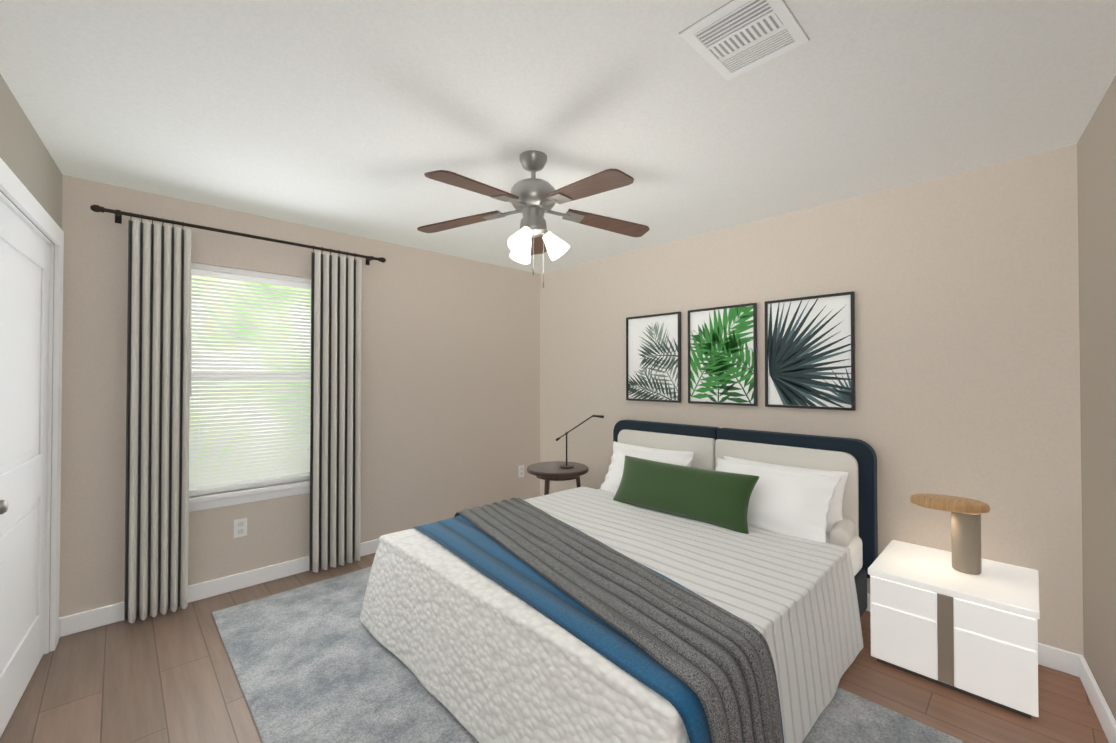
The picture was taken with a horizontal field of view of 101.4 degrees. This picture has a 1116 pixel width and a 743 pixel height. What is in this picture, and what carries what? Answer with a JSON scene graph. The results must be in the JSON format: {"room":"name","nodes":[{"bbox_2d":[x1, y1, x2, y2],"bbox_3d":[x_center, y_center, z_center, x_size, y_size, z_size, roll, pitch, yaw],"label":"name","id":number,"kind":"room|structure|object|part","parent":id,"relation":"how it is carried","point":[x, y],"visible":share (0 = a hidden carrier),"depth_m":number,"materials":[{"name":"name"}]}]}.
{"room":"bedroom","nodes":[
{"label":"bedroom","id":0,"kind":"room"},
{"bbox_2d":[0,74,61,651],"bbox_3d":[-1.317,0.155,0.710,0.194,2.440,4.700,1,-1,-39],"label":"wall","id":1,"kind":"structure","parent":0,"point":[26,157],"depth_m":1.91,"materials":[{"name":"beige paint"}]},
{"bbox_3d":[-1.919,0.465,1.557,0.056,0.050,0.050,1,-1,-39],"label":"knob","id":2,"kind":"part","parent":1,"relation":"part of","materials":[{"name":"silver metal"}]},
{"bbox_2d":[0,199,49,736],"bbox_3d":[-2.229,0.374,1.865,0.038,2.004,0.984,1,-1,-39],"label":"closet door","id":3,"kind":"structure","parent":1,"relation":"in","point":[24,291],"depth_m":1.92,"materials":[{"name":"white wood"}]},
{"bbox_2d":[0,158,63,653],"bbox_3d":[-1.925,0.324,1.477,0.120,2.120,2.180,1,-1,-39],"label":"trim","id":4,"kind":"structure","parent":1,"relation":"attached to","point":[16,192],"depth_m":2.27,"materials":[{"name":"white wood"}]},
{"bbox_2d":[59,618,60,638],"bbox_3d":[-1.238,1.325,0.696,0.016,0.100,4.400,1,-1,-39],"label":"baseboard","id":5,"kind":"structure","parent":1,"relation":"attached to","point":[59,628],"depth_m":2.39,"materials":[{"name":"white wood"}]},
{"bbox_2d":[59,175,539,617],"bbox_3d":[-1.514,0.188,3.591,3.845,2.440,0.150,1,-1,-44],"label":"wall","id":6,"kind":"structure","parent":0,"point":[450,386],"depth_m":3.49,"materials":[{"name":"beige paint"}]},
{"bbox_2d":[60,538,379,636],"bbox_3d":[-1.414,1.358,3.556,3.360,0.100,0.020,1,-1,-44],"label":"baseboard","id":7,"kind":"structure","parent":6,"relation":"attached to","point":[86,620],"depth_m":2.86,"materials":[{"name":"white wood"}]},
{"bbox_2d":[90,204,385,623],"bbox_3d":[-1.931,0.245,2.996,1.608,2.288,0.126,1,-1,-44],"label":"curtains","id":8,"kind":"object","parent":6,"relation":"attached to","point":[157,424],"visible":1,"depth_m":2.67,"materials":[{"name":"grey fabric"}]},
{"bbox_3d":[-1.939,-0.864,3.017,1.608,0.070,0.104,1,-1,-44],"label":"rod","id":9,"kind":"part","parent":8,"relation":"part of","materials":[{"name":"brown metal"}]},
{"bbox_2d":[234,518,246,537],"bbox_3d":[-2.052,1.011,2.955,0.072,0.116,0.008,1,-1,-44],"label":"electrical outlet","id":10,"kind":"object","parent":6,"relation":"attached to","point":[240,527],"visible":1,"depth_m":2.95,"materials":[{"name":"white plastic"}]},
{"bbox_2d":[189,480,309,511],"bbox_3d":[-2.015,0.814,3.026,0.910,0.085,0.110,1,-1,-44],"label":"window sill","id":11,"kind":"structure","parent":6,"relation":"attached to","point":[211,501],"depth_m":2.97,"materials":[{"name":"white wood"}]},
{"bbox_2d":[189,269,310,489],"bbox_3d":[-2.032,0.050,3.053,0.774,1.360,0.040,1,-1,-44],"label":"window blinds","id":12,"kind":"object","parent":6,"relation":"attached to","point":[196,427],"visible":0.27,"depth_m":3.03,"materials":[{"name":"white plastic"}]},
{"bbox_2d":[190,273,191,395],"bbox_3d":[-2.252,-0.227,2.802,0.013,0.752,0.012,1,-1,-44],"label":"blind wand","id":13,"kind":"object","parent":12,"relation":"hanging from","point":[191,343],"visible":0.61,"depth_m":2.80,"materials":[{"name":"white plastic"}]},
{"bbox_2d":[518,465,523,476],"bbox_3d":[-0.366,0.999,4.578,0.072,0.116,0.008,1,-1,-44],"label":"electrical outlet","id":14,"kind":"object","parent":6,"relation":"attached to","point":[521,471],"visible":1,"depth_m":4.57,"materials":[{"name":"white plastic"}]},
{"bbox_2d":[0,553,1108,742],"bbox_3d":[-0.130,1.417,1.742,4.495,0.060,4.814,1,-1,-44],"label":"floor","id":15,"kind":"structure","parent":0,"point":[169,676],"depth_m":1.97,"materials":[{"name":"brown wood"}]},
{"bbox_2d":[527,461,588,494],"bbox_3d":[-0.003,1.123,3.990,0.540,0.581,0.540,1,-1,-44],"label":"side table","id":16,"kind":"object","parent":15,"relation":"on","point":[547,472],"visible":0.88,"depth_m":3.85,"materials":[{"name":"brown wood"}]},
{"bbox_2d":[556,415,603,468],"bbox_3d":[0.180,0.589,3.853,0.147,0.482,0.630,1,-1,-44],"label":"desk lamp","id":17,"kind":"object","parent":16,"relation":"on","point":[566,466],"visible":1,"depth_m":3.93,"materials":[{"name":"brown metal"}]},
{"bbox_2d":[212,566,962,742],"bbox_3d":[-0.242,1.386,2.166,1.880,0.012,3.100,1,-1,-44],"label":"rug","id":18,"kind":"object","parent":15,"relation":"on","point":[317,662],"visible":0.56,"depth_m":1.99,"materials":[{"name":"grey carpet"}]},
{"bbox_2d":[360,420,877,742],"bbox_3d":[0.392,0.889,2.549,2.210,0.986,2.075,1,-1,-44],"label":"bed","id":19,"kind":"object","parent":18,"relation":"on","point":[673,583],"visible":1,"depth_m":1.96,"materials":[{"name":"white fabric"}]},
{"bbox_2d":[413,501,783,742],"bbox_3d":[0.021,1.103,2.190,0.990,0.462,2.032,1,-1,-44],"label":"blanket","id":20,"kind":"object","parent":19,"relation":"on","point":[739,698],"depth_m":1.71,"materials":[{"name":"grey fabric"}]},
{"bbox_2d":[600,446,692,492],"bbox_3d":[0.620,0.755,3.323,0.250,0.361,0.726,1,-1,-44],"label":"pillow","id":21,"kind":"object","parent":19,"relation":"on","point":[613,478],"depth_m":3.40,"materials":[{"name":"white fabric"}]},
{"bbox_2d":[613,442,693,466],"bbox_3d":[0.688,0.752,3.499,0.199,0.372,0.780,1,-1,-44],"label":"pillow","id":22,"kind":"object","parent":19,"relation":"on","point":[683,454],"depth_m":3.44,"materials":[{"name":"white fabric"}]},
{"bbox_2d":[613,456,758,533],"bbox_3d":[0.766,0.755,2.908,0.223,0.324,1.020,1,-1,-44],"label":"pillow","id":23,"kind":"object","parent":19,"relation":"on","point":[725,501],"depth_m":2.76,"materials":[{"name":"green fabric"}]},
{"bbox_3d":[0.401,1.026,2.537,1.995,0.200,1.775,1,-1,-44],"label":"mattress","id":24,"kind":"part","parent":19,"relation":"part of","materials":[{"name":"white fabric"}]},
{"bbox_2d":[715,458,840,542],"bbox_3d":[1.213,0.738,2.687,0.301,0.371,0.794,1,-1,-44],"label":"pillow","id":25,"kind":"object","parent":19,"relation":"on","point":[787,503],"depth_m":2.54,"materials":[{"name":"white fabric"}]},
{"bbox_2d":[724,456,848,532],"bbox_3d":[1.353,0.744,2.807,0.201,0.372,0.780,1,-1,-44],"label":"pillow","id":26,"kind":"object","parent":19,"relation":"on","point":[831,472],"depth_m":2.68,"materials":[{"name":"white fabric"}]},
{"bbox_2d":[868,540,1039,718],"bbox_3d":[1.880,1.167,2.175,0.559,0.450,0.567,1,-1,-44],"label":"nightstand","id":27,"kind":"object","parent":15,"relation":"on","point":[936,617],"visible":1,"depth_m":1.99,"materials":[{"name":"white wood"}]},
{"bbox_2d":[910,494,990,574],"bbox_3d":[1.873,0.775,2.190,0.195,0.331,0.292,1,-1,-44],"label":"table lamp","id":28,"kind":"object","parent":27,"relation":"on","point":[966,534],"visible":1,"depth_m":2.13,"materials":[{"name":"brown"}]},
{"bbox_3d":[1.932,0.797,2.163,0.106,0.287,0.106,1,-1,-44],"label":"stem","id":29,"kind":"part","parent":28,"relation":"part of","materials":[{"name":"brown"}]},
{"bbox_2d":[0,0,1115,273],"bbox_3d":[-0.130,-1.083,1.771,4.495,0.060,4.814,1,-1,-44],"label":"ceiling","id":30,"kind":"structure","parent":0,"point":[360,118],"depth_m":1.79,"materials":[{"name":"white paint"}]},
{"bbox_2d":[417,150,649,287],"bbox_3d":[-0.112,-0.728,2.196,1.200,0.640,1.184,1,-1,-44],"label":"fan","id":31,"kind":"object","parent":30,"relation":"hanging from","point":[533,199],"visible":1,"depth_m":2.17,"materials":[{"name":"brown wood"}]},
{"bbox_3d":[-0.120,-0.853,2.231,0.224,0.390,0.224,1,-1,-44],"label":"motor","id":32,"kind":"part","parent":31,"relation":"part of","materials":[{"name":"silver metal"}]},
{"bbox_2d":[678,0,809,80],"bbox_3d":[0.589,-1.053,1.439,0.326,0.007,0.276,1,-1,-44],"label":"ceiling vent","id":33,"kind":"object","parent":30,"relation":"in","point":[731,39],"visible":1,"depth_m":1.43,"materials":[{"name":"white metal"}]},
{"bbox_2d":[540,144,1083,655],"bbox_3d":[1.469,0.183,3.157,0.150,2.440,4.614,1,-1,-44],"label":"wall","id":34,"kind":"structure","parent":0,"point":[964,286],"depth_m":2.50,"materials":[{"name":"beige paint"}]},
{"bbox_2d":[626,312,680,402],"bbox_3d":[0.774,-0.110,3.750,0.028,0.710,0.520,1,-1,-44],"label":"picture","id":35,"kind":"object","parent":34,"relation":"attached to","point":[653,357],"visible":1,"depth_m":3.73,"materials":[{"name":"black"}]},
{"bbox_2d":[688,303,757,405],"bbox_3d":[1.183,-0.115,3.325,0.028,0.710,0.520,1,-1,-44],"label":"picture","id":36,"kind":"object","parent":34,"relation":"attached to","point":[722,355],"visible":1,"depth_m":3.31,"materials":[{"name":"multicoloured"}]},
{"bbox_2d":[764,291,855,410],"bbox_3d":[1.586,-0.120,2.908,0.028,0.710,0.520,1,-1,-44],"label":"picture","id":37,"kind":"object","parent":34,"relation":"attached to","point":[809,352],"visible":1,"depth_m":2.89,"materials":[{"name":"black"}]},
{"bbox_2d":[866,593,1083,676],"bbox_3d":[1.096,1.356,3.410,0.016,0.100,3.714,1,-1,-44],"label":"baseboard","id":38,"kind":"structure","parent":34,"relation":"attached to","point":[1061,660],"depth_m":2.12,"materials":[{"name":"white wood"}]},
{"bbox_2d":[1077,76,1115,720],"bbox_3d":[1.059,0.152,0.402,0.150,2.440,4.300,-1,-1,40],"label":"wall","id":39,"kind":"structure","parent":0,"point":[1096,166],"depth_m":1.83,"materials":[{"name":"beige paint"}]},
{"bbox_2d":[1079,656,1115,742],"bbox_3d":[1.022,1.322,0.474,0.016,0.100,4.184,-1,-1,40],"label":"baseboard","id":40,"kind":"structure","parent":39,"relation":"attached to","point":[1105,716],"depth_m":1.83,"materials":[{"name":"white wood"}]},
{"label":"outside","id":41,"kind":"structure","parent":0,"visible":0},
{"bbox_2d":[189,276,310,485],"bbox_3d":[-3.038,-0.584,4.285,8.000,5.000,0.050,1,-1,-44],"label":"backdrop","id":42,"kind":"structure","parent":41,"point":[215,279],"depth_m":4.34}
]}

